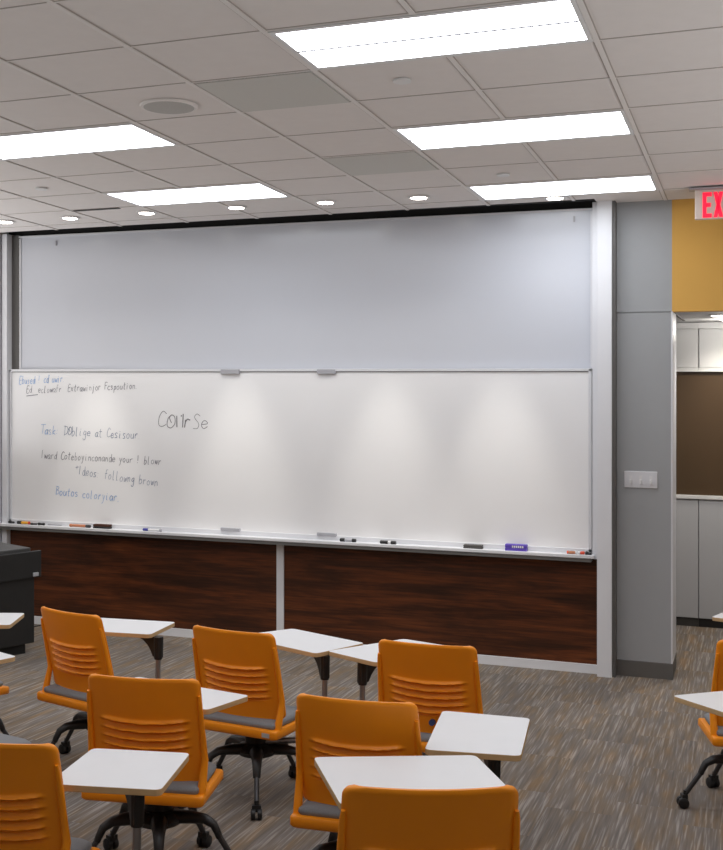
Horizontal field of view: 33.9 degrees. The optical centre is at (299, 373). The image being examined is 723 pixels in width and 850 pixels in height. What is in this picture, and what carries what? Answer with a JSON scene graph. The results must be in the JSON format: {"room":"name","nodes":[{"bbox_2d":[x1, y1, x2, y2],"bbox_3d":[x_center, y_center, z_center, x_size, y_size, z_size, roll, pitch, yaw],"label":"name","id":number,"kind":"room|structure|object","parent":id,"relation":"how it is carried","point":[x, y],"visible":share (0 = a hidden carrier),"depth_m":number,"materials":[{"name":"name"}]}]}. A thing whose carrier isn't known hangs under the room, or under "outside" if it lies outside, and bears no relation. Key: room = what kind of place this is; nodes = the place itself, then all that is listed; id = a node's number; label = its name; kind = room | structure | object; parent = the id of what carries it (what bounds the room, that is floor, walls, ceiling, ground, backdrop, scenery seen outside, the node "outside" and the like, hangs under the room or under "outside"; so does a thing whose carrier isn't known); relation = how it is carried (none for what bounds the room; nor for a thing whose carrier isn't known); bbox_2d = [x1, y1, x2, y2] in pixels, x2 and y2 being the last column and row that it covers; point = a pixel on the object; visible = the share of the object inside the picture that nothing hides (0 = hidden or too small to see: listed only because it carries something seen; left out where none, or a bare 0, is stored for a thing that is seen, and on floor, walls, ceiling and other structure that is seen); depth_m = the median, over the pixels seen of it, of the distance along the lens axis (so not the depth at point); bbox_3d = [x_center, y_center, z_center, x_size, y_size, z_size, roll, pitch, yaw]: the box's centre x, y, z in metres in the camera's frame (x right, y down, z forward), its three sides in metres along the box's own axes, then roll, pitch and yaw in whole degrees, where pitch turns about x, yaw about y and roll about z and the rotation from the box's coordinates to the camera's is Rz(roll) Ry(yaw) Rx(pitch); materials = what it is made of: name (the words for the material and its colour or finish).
{"room":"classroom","nodes":[
{"label":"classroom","id":0,"kind":"room"},
{"bbox_2d":[0,0,722,234],"bbox_3d":[-1.142,-1.387,3.283,11.500,0.503,11.300,0,0,21],"label":"ceiling","id":1,"kind":"structure","parent":0,"point":[41,30],"depth_m":5.48,"materials":[{"name":"tile"}]},
{"bbox_2d":[0,220,14,223],"bbox_3d":[-2.254,-1.162,9.035,0.147,0.015,0.147,0,0,15],"label":"recessed light","id":2,"kind":"object","parent":1,"relation":"in","point":[1,221],"visible":1,"depth_m":9.02,"materials":[{"name":"white glass"}]},
{"bbox_2d":[35,187,47,190],"bbox_3d":[-1.676,-1.199,7.665,0.080,0.013,0.080,0,-2,21],"label":"sprinkler cover","id":3,"kind":"object","parent":1,"relation":"attached to","point":[36,188],"visible":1,"depth_m":7.65,"materials":[{"name":"white plastic"}]},
{"bbox_2d":[60,216,79,219],"bbox_3d":[-1.717,-1.164,8.835,0.147,0.015,0.147,0,0,15],"label":"recessed light","id":4,"kind":"object","parent":1,"relation":"in","point":[61,217],"visible":1,"depth_m":8.81,"materials":[{"name":"white glass"}]},
{"bbox_2d":[0,123,179,160],"bbox_3d":[-1.270,-1.240,6.346,1.136,0.012,0.526,0,-2,21],"label":"recessed light","id":5,"kind":"object","parent":1,"relation":"in","point":[128,136],"visible":1,"depth_m":6.32,"materials":[{"name":"translucent white acrylic plastic"},{"name":"white painted metal"}]},
{"bbox_2d":[73,208,120,211],"bbox_3d":[-1.452,-1.175,8.455,0.370,0.007,0.032,0,0,21],"label":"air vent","id":6,"kind":"structure","parent":1,"relation":"attached to","point":[104,208],"depth_m":8.44,"materials":[{"name":"grey metal"}]},
{"bbox_2d":[136,211,156,214],"bbox_3d":[-1.113,-1.168,8.579,0.147,0.015,0.147,0,0,15],"label":"recessed light","id":7,"kind":"object","parent":1,"relation":"in","point":[137,212],"visible":1,"depth_m":8.56,"materials":[{"name":"white glass"}]},
{"bbox_2d":[139,98,197,114],"bbox_3d":[-0.617,-1.255,5.565,0.276,0.013,0.276,0,-2,21],"label":"ceiling speaker","id":8,"kind":"object","parent":1,"relation":"attached to","point":[168,106],"visible":1,"depth_m":5.53,"materials":[{"name":"white"}]},
{"bbox_2d":[144,101,193,113],"bbox_3d":[-0.617,-1.255,5.565,0.238,0.012,0.238,0,-2,21],"label":"grille","id":9,"kind":"object","parent":8,"relation":"attached to","point":[159,107],"depth_m":5.54,"materials":[{"name":"grey metal"}]},
{"bbox_2d":[102,182,289,206],"bbox_3d":[-0.684,-1.190,7.861,1.136,0.029,0.525,0,0,21],"label":"recessed light","id":10,"kind":"object","parent":1,"relation":"in","point":[245,191],"visible":1,"depth_m":7.86,"materials":[{"name":"translucent white acrylic plastic"},{"name":"white painted metal"}]},
{"bbox_2d":[226,205,246,209],"bbox_3d":[-0.448,-1.171,8.322,0.147,0.015,0.147,0,0,15],"label":"recessed light","id":11,"kind":"object","parent":1,"relation":"in","point":[232,207],"visible":1,"depth_m":8.29,"materials":[{"name":"white glass"}]},
{"bbox_2d":[196,71,349,111],"bbox_3d":[-0.113,-1.264,5.318,0.536,0.008,0.517,0,-2,21],"label":"ceiling vent","id":12,"kind":"object","parent":1,"relation":"in","point":[300,89],"visible":1,"depth_m":5.29,"materials":[{"name":"grey metal"}]},
{"bbox_2d":[315,200,335,204],"bbox_3d":[0.175,-1.173,8.092,0.147,0.015,0.147,0,0,15],"label":"recessed light","id":13,"kind":"object","parent":1,"relation":"in","point":[321,202],"visible":1,"depth_m":8.06,"materials":[{"name":"white glass"}]},
{"bbox_2d":[0,0,722,229],"bbox_3d":[-1.146,-1.336,3.274,11.500,0.406,11.280,0,0,21],"label":"grid","id":14,"kind":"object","parent":1,"relation":"attached to","point":[597,41],"depth_m":5.67,"materials":[{"name":"white metal"}]},
{"bbox_2d":[323,151,437,175],"bbox_3d":[0.473,-1.214,6.833,0.536,0.008,0.517,0,-2,21],"label":"ceiling vent","id":15,"kind":"object","parent":1,"relation":"in","point":[411,161],"visible":1,"depth_m":6.81,"materials":[{"name":"metal"}]},
{"bbox_2d":[393,77,410,84],"bbox_3d":[0.440,-1.264,5.098,0.080,0.014,0.080,0,0,15],"label":"sprinkler cover","id":16,"kind":"object","parent":1,"relation":"attached to","point":[400,80],"visible":1,"depth_m":5.08,"materials":[{"name":"white plastic"}]},
{"bbox_2d":[408,195,429,199],"bbox_3d":[0.793,-1.175,7.885,0.147,0.015,0.147,0,0,15],"label":"recessed light","id":17,"kind":"object","parent":1,"relation":"in","point":[412,197],"visible":1,"depth_m":7.85,"materials":[{"name":"white glass"}]},
{"bbox_2d":[268,0,592,70],"bbox_3d":[0.502,-1.284,4.500,1.136,0.014,0.526,-1,-2,21],"label":"recessed light","id":18,"kind":"object","parent":1,"relation":"in","point":[533,23],"visible":1,"depth_m":4.48,"materials":[{"name":"white plastic"}]},
{"bbox_2d":[497,173,509,176],"bbox_3d":[1.222,-1.196,7.108,0.080,0.014,0.080,0,0,15],"label":"sprinkler cover","id":19,"kind":"object","parent":1,"relation":"attached to","point":[498,174],"visible":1,"depth_m":7.09,"materials":[{"name":"white plastic"}]},
{"bbox_2d":[392,109,633,150],"bbox_3d":[1.088,-1.234,6.014,1.136,0.014,0.526,-1,-2,21],"label":"recessed light","id":20,"kind":"object","parent":1,"relation":"in","point":[610,123],"visible":1,"depth_m":6.00,"materials":[{"name":"white plastic"}]},
{"bbox_2d":[544,196,565,200],"bbox_3d":[1.698,-1.170,7.867,0.147,0.015,0.147,0,0,15],"label":"recessed light","id":21,"kind":"object","parent":1,"relation":"in","point":[553,198],"visible":1,"depth_m":7.84,"materials":[{"name":"white glass"}]},
{"bbox_2d":[466,174,658,200],"bbox_3d":[1.674,-1.183,7.529,1.136,0.029,0.525,0,0,21],"label":"recessed light","id":22,"kind":"object","parent":1,"relation":"in","point":[637,183],"visible":1,"depth_m":7.53,"materials":[{"name":"white plastic"}]},
{"bbox_2d":[689,186,722,219],"bbox_3d":[2.659,-1.076,7.442,0.400,0.198,0.100,0,0,21],"label":"exit sign","id":23,"kind":"object","parent":1,"relation":"hanging from","point":[708,200],"visible":1,"depth_m":7.45,"materials":[{"name":"beige plastic"}]},
{"bbox_2d":[0,624,722,849],"bbox_3d":[-0.619,1.875,4.636,11.500,0.350,14.200,0,0,21],"label":"floor","id":24,"kind":"structure","parent":0,"point":[605,763],"depth_m":6.17,"materials":[{"name":"carpet"}]},
{"bbox_2d":[0,613,23,734],"bbox_3d":[-1.719,1.546,6.029,0.652,0.820,0.825,0,0,-1],"label":"chair","id":25,"kind":"object","parent":24,"relation":"on","point":[7,620],"visible":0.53,"depth_m":6.15,"materials":[{"name":"white laminate"}]},
{"bbox_2d":[0,652,30,743],"bbox_3d":[-1.438,1.520,5.000,0.881,0.820,0.701,0,0,44],"label":"chair","id":26,"kind":"object","parent":24,"relation":"on","point":[4,658],"visible":0.13,"depth_m":4.94,"materials":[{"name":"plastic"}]},
{"bbox_2d":[0,733,30,743],"bbox_3d":[-1.360,1.535,4.892,0.423,0.049,0.369,0,-2,33],"label":"seat cushion","id":27,"kind":"object","parent":26,"relation":"on","point":[4,738],"depth_m":4.90,"materials":[{"name":"grey fabric"}]},
{"bbox_2d":[0,542,40,654],"bbox_3d":[-2.564,1.647,8.300,0.652,0.790,1.340,0,0,44],"label":"lectern","id":28,"kind":"object","parent":24,"relation":"on","point":[19,565],"visible":1,"depth_m":8.46,"materials":[{"name":"black plastic"}]},
{"bbox_2d":[0,743,188,849],"bbox_3d":[-0.789,1.491,3.697,0.803,0.820,0.668,0,0,8],"label":"chair","id":29,"kind":"object","parent":24,"relation":"on","point":[33,783],"visible":1,"depth_m":3.52,"materials":[{"name":"orange plastic"}]},
{"bbox_2d":[70,837,91,849],"bbox_3d":[-0.887,1.506,3.691,0.423,0.049,0.369,0,-2,11],"label":"seat cushion","id":30,"kind":"object","parent":29,"relation":"on","point":[76,843],"depth_m":3.75,"materials":[{"name":"grey fabric"}]},
{"bbox_2d":[37,606,174,753],"bbox_3d":[-0.955,1.553,5.953,0.655,0.800,0.774,-1,-2,38],"label":"chair","id":31,"kind":"object","parent":24,"relation":"on","point":[76,646],"visible":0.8,"depth_m":5.76,"materials":[{"name":"orange plastic"}]},
{"bbox_2d":[44,684,86,701],"bbox_3d":[-0.996,1.567,5.870,0.423,0.049,0.369,-1,-2,38],"label":"seat cushion","id":32,"kind":"object","parent":31,"relation":"on","point":[55,692],"depth_m":5.76,"materials":[{"name":"grey fabric"}]},
{"bbox_2d":[81,673,247,849],"bbox_3d":[-0.517,1.518,4.566,0.640,0.800,0.690,0,-2,10],"label":"chair","id":33,"kind":"object","parent":24,"relation":"on","point":[124,713],"visible":0.81,"depth_m":4.36,"materials":[{"name":"orange plastic"}]},
{"bbox_2d":[164,761,215,794],"bbox_3d":[-0.547,1.534,4.535,0.423,0.049,0.369,0,-2,10],"label":"seat cushion","id":34,"kind":"object","parent":33,"relation":"on","point":[182,784],"depth_m":4.35,"materials":[{"name":"grey fabric"}]},
{"bbox_2d":[192,625,362,819],"bbox_3d":[-0.123,1.549,5.579,0.667,0.820,0.887,0,0,39],"label":"chair","id":35,"kind":"object","parent":24,"relation":"on","point":[245,663],"visible":0.81,"depth_m":5.30,"materials":[{"name":"orange plastic"}]},
{"bbox_2d":[204,705,296,729],"bbox_3d":[-0.211,1.564,5.456,0.423,0.049,0.369,0,-2,29],"label":"seat cushion","id":36,"kind":"object","parent":35,"relation":"on","point":[229,718],"depth_m":5.29,"materials":[{"name":"grey fabric"}]},
{"bbox_2d":[329,639,482,755],"bbox_3d":[0.568,1.551,5.334,0.707,0.819,0.857,0,0,-39],"label":"chair","id":37,"kind":"object","parent":24,"relation":"on","point":[437,678],"visible":0.61,"depth_m":5.04,"materials":[{"name":"orange plastic"}]},
{"bbox_2d":[420,732,431,741],"bbox_3d":[0.603,1.566,5.212,0.423,0.049,0.369,0,-2,20],"label":"seat cushion","id":38,"kind":"object","parent":37,"relation":"on","point":[425,736],"depth_m":5.05,"materials":[{"name":"grey fabric"}]},
{"bbox_2d":[290,693,529,849],"bbox_3d":[0.364,1.519,4.214,0.867,0.819,0.665,0,0,15],"label":"chair","id":39,"kind":"object","parent":24,"relation":"on","point":[324,726],"visible":0.64,"depth_m":4.07,"materials":[{"name":"orange plastic"}]},
{"bbox_2d":[298,800,340,818],"bbox_3d":[0.245,1.534,4.240,0.423,0.049,0.369,0,-2,17],"label":"seat cushion","id":40,"kind":"object","parent":39,"relation":"on","point":[308,809],"depth_m":4.12,"materials":[{"name":"grey fabric"}]},
{"bbox_2d":[314,755,519,849],"bbox_3d":[0.296,1.470,3.364,0.695,0.860,1.017,0,0,-3],"label":"chair","id":41,"kind":"object","parent":24,"relation":"on","point":[443,802],"visible":1,"depth_m":3.00,"materials":[{"name":"orange plastic"}]},
{"bbox_2d":[676,498,698,626],"bbox_3d":[3.111,1.532,9.948,0.485,1.035,0.600,0,0,21],"label":"base cabinet","id":42,"kind":"object","parent":24,"relation":"on","point":[687,510],"visible":0.38,"depth_m":9.61,"materials":[{"name":"grey laminate"}]},
{"bbox_2d":[676,494,722,499],"bbox_3d":[3.572,0.999,9.761,1.480,0.029,0.615,0,0,21],"label":"countertop","id":43,"kind":"structure","parent":42,"relation":"on","point":[681,496],"depth_m":9.57,"materials":[{"name":"white laminate"}]},
{"bbox_2d":[676,372,722,495],"bbox_3d":[3.481,0.482,9.526,1.480,1.000,0.040,0,0,21],"label":"bulletin board","id":44,"kind":"object","parent":43,"relation":"on","point":[699,395],"visible":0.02,"depth_m":9.60,"materials":[{"name":"brown laminate"}]},
{"bbox_2d":[676,640,722,808],"bbox_3d":[2.263,1.570,5.434,1.107,0.818,0.637,0,0,-15],"label":"chair","id":45,"kind":"object","parent":24,"relation":"on","point":[711,724],"visible":0.78,"depth_m":5.34,"materials":[{"name":"orange plastic"},{"name":"white laminate"},{"name":"grey fabric"}]},
{"bbox_2d":[674,691,722,716],"bbox_3d":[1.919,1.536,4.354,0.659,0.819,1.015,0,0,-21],"label":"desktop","id":46,"kind":"object","parent":45,"relation":"attached to","point":[711,702],"visible":1,"depth_m":4.66,"materials":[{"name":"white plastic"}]},
{"bbox_2d":[704,713,722,736],"bbox_3d":[2.060,1.586,5.338,0.423,0.049,0.369,0,-2,7],"label":"seat cushion","id":47,"kind":"object","parent":45,"relation":"on","point":[711,728],"depth_m":5.23,"materials":[{"name":"grey fabric"}]},
{"bbox_2d":[699,499,722,627],"bbox_3d":[3.568,1.532,9.771,0.494,1.035,0.600,0,0,21],"label":"base cabinet","id":48,"kind":"object","parent":24,"relation":"on","point":[710,511],"visible":0.98,"depth_m":9.55,"materials":[{"name":"grey laminate"}]},
{"bbox_2d":[712,613,722,621],"bbox_3d":[2.656,1.601,6.351,0.670,0.818,1.005,0,0,-12],"label":"chair","id":49,"kind":"object","parent":24,"relation":"on","point":[719,617],"visible":1,"depth_m":6.55,"materials":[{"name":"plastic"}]},
{"bbox_2d":[617,200,671,663],"bbox_3d":[2.391,0.350,8.163,0.360,3.400,0.348,0,0,21],"label":"wall pier","id":50,"kind":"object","parent":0,"point":[644,228],"visible":0.69,"depth_m":8.00,"materials":[{"name":"grey paint"}]},
{"bbox_2d":[624,471,656,487],"bbox_3d":[2.303,0.713,7.995,0.208,0.111,0.030,0,0,21],"label":"light switch","id":51,"kind":"object","parent":50,"relation":"attached to","point":[632,479],"visible":1,"depth_m":7.98,"materials":[{"name":"white plastic"}]},
{"bbox_2d":[617,654,675,679],"bbox_3d":[2.393,1.998,8.160,0.369,0.105,0.372,0,0,21],"label":"baseboard","id":52,"kind":"object","parent":50,"relation":"attached to","point":[644,669],"visible":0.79,"depth_m":7.99,"materials":[{"name":"grey rubber"}]},
{"bbox_2d":[672,198,722,311],"bbox_3d":[4.399,-0.884,7.263,4.035,0.931,0.118,0,0,21],"label":"wall","id":53,"kind":"structure","parent":0,"point":[697,245],"depth_m":7.88,"materials":[{"name":"yellow paint"}]},
{"bbox_2d":[671,311,675,663],"bbox_3d":[2.559,0.762,8.100,0.011,2.366,0.364,0,0,21],"label":"trim","id":54,"kind":"structure","parent":53,"relation":"attached to","point":[673,315],"depth_m":8.01,"materials":[{"name":"white metal"}]},
{"bbox_2d":[675,312,722,322],"bbox_3d":[4.099,-0.446,8.933,4.000,0.048,2.780,0,0,21],"label":"ceiling","id":55,"kind":"structure","parent":0,"point":[689,317],"depth_m":8.83,"materials":[{"name":"white paint"}]},
{"bbox_2d":[676,322,698,371],"bbox_3d":[3.062,-0.220,9.822,0.485,0.399,0.390,0,0,21],"label":"upper cabinet","id":56,"kind":"object","parent":55,"relation":"attached to","point":[687,334],"visible":0.4,"depth_m":9.61,"materials":[{"name":"white laminate"}]},
{"bbox_2d":[698,322,722,371],"bbox_3d":[3.520,-0.220,9.645,0.494,0.399,0.390,0,0,21],"label":"upper cabinet","id":57,"kind":"object","parent":55,"relation":"attached to","point":[710,333],"visible":1,"depth_m":9.54,"materials":[{"name":"white laminate"}]},
{"bbox_2d":[708,314,722,316],"bbox_3d":[2.984,-0.415,8.421,0.154,0.013,0.154,0,0,21],"label":"recessed light","id":58,"kind":"object","parent":55,"relation":"in","point":[712,315],"visible":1,"depth_m":8.37,"materials":[{"name":"white ceramic"}]},
{"bbox_3d":[-1.110,0.325,9.464,7.100,3.450,0.100,0,0,21],"label":"wall","id":59,"kind":"structure","parent":0,"visible":0},
{"bbox_2d":[12,235,20,368],"bbox_3d":[-2.348,0.050,9.836,0.073,2.400,0.060,0,0,21],"label":"trim","id":60,"kind":"structure","parent":59,"relation":"attached to","point":[15,238],"depth_m":9.81,"materials":[{"name":"grey"}]},
{"bbox_2d":[9,368,591,552],"bbox_3d":[-0.201,0.606,8.940,4.714,1.289,0.046,0,0,21],"label":"whiteboard","id":61,"kind":"object","parent":59,"relation":"attached to","point":[492,458],"visible":0.98,"depth_m":8.82,"materials":[{"name":"plastic"}]},
{"bbox_2d":[0,523,593,561],"bbox_3d":[-0.249,1.250,8.897,4.825,0.048,0.088,0,0,21],"label":"marker tray","id":62,"kind":"object","parent":61,"relation":"attached to","point":[559,556],"visible":1,"depth_m":8.75,"materials":[{"name":"white metal"}]},
{"bbox_2d":[17,521,30,523],"bbox_3d":[-2.264,1.217,9.684,0.120,0.026,0.026,0,0,21],"label":"marker","id":63,"kind":"object","parent":62,"relation":"on","point":[18,522],"visible":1,"depth_m":9.67,"materials":[{"name":"orange plastic"}]},
{"bbox_2d":[69,524,90,527],"bbox_3d":[-1.766,1.218,9.491,0.192,0.024,0.024,0,0,21],"label":"marker","id":64,"kind":"object","parent":62,"relation":"on","point":[70,525],"visible":1,"depth_m":9.48,"materials":[{"name":"orange plastic"}]},
{"bbox_2d":[93,523,111,528],"bbox_3d":[-1.573,1.212,9.418,0.150,0.034,0.044,0,0,21],"label":"eraser","id":65,"kind":"object","parent":62,"relation":"on","point":[99,526],"visible":1,"depth_m":9.39,"materials":[{"name":"black fabric"}]},
{"bbox_2d":[143,528,161,531],"bbox_3d":[-1.154,1.219,9.244,0.163,0.022,0.022,0,0,21],"label":"marker","id":66,"kind":"object","parent":62,"relation":"on","point":[144,529],"visible":1,"depth_m":9.23,"materials":[{"name":"blue"}]},
{"bbox_2d":[340,538,356,541],"bbox_3d":[0.352,1.217,8.661,0.123,0.026,0.026,0,0,21],"label":"marker","id":67,"kind":"object","parent":62,"relation":"on","point":[341,539],"visible":1,"depth_m":8.65,"materials":[{"name":"black plastic"}]},
{"bbox_2d":[380,540,395,544],"bbox_3d":[0.636,1.217,8.546,0.119,0.026,0.026,0,0,21],"label":"marker","id":68,"kind":"object","parent":62,"relation":"on","point":[381,541],"visible":1,"depth_m":8.54,"materials":[{"name":"black plastic"}]},
{"bbox_2d":[463,544,482,548],"bbox_3d":[1.222,1.216,8.337,0.136,0.026,0.044,0,0,21],"label":"eraser","id":69,"kind":"object","parent":62,"relation":"on","point":[469,546],"visible":1,"depth_m":8.32,"materials":[{"name":"grey fabric"}]},
{"bbox_2d":[505,543,527,551],"bbox_3d":[1.505,1.206,8.226,0.152,0.046,0.046,0,0,21],"label":"eraser","id":70,"kind":"object","parent":62,"relation":"on","point":[508,546],"visible":1,"depth_m":8.21,"materials":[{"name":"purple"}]},
{"bbox_2d":[567,551,576,553],"bbox_3d":[1.856,1.218,8.074,0.067,0.023,0.023,0,0,21],"label":"marker","id":71,"kind":"object","parent":62,"relation":"on","point":[568,552],"visible":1,"depth_m":8.07,"materials":[{"name":"orange"}]},
{"bbox_2d":[9,199,595,235],"bbox_3d":[-0.222,-1.185,8.919,4.810,0.370,0.276,0,0,21],"label":"trim","id":72,"kind":"structure","parent":59,"relation":"attached to","point":[585,203],"depth_m":8.79,"materials":[{"name":"black metal"}]},
{"bbox_2d":[10,530,596,664],"bbox_3d":[-0.197,1.625,8.998,4.820,0.750,0.090,0,0,21],"label":"wall","id":73,"kind":"structure","parent":59,"relation":"attached to","point":[538,609],"depth_m":8.77,"materials":[{"name":"brown wood"}]},
{"bbox_2d":[0,233,11,543],"bbox_3d":[-2.484,0.435,9.855,0.195,3.230,0.210,0,0,21],"label":"trim","id":74,"kind":"structure","parent":73,"relation":"attached to","point":[5,239],"depth_m":9.77,"materials":[{"name":"white metal"}]},
{"bbox_2d":[276,545,283,630],"bbox_3d":[-0.145,1.623,8.935,0.058,0.745,0.030,0,0,21],"label":"trim","id":75,"kind":"structure","parent":73,"relation":"attached to","point":[279,548],"depth_m":8.92,"materials":[{"name":"white metal"}]},
{"bbox_2d":[34,616,596,673],"bbox_3d":[-0.206,2.019,8.974,4.820,0.062,0.062,0,0,21],"label":"baseboard","id":76,"kind":"structure","parent":73,"relation":"attached to","point":[482,659],"depth_m":8.26,"materials":[{"name":"white metal"}]},
{"bbox_2d":[592,200,611,677],"bbox_3d":[2.077,0.430,8.091,0.132,3.240,0.210,0,0,21],"label":"trim","id":77,"kind":"structure","parent":73,"relation":"attached to","point":[601,210],"depth_m":7.99,"materials":[{"name":"white metal"}]},
{"bbox_2d":[612,201,616,676],"bbox_3d":[2.153,0.432,8.073,0.022,3.235,0.188,0,0,21],"label":"trim","id":78,"kind":"structure","parent":73,"relation":"attached to","point":[614,203],"depth_m":7.99,"materials":[{"name":"grey"}]},
{"bbox_2d":[19,208,591,368],"bbox_3d":[-0.152,-0.555,8.968,4.655,1.170,0.034,0,0,21],"label":"whiteboard","id":79,"kind":"object","parent":59,"relation":"attached to","point":[501,289],"visible":0.86,"depth_m":8.86,"materials":[{"name":"ceramic"}]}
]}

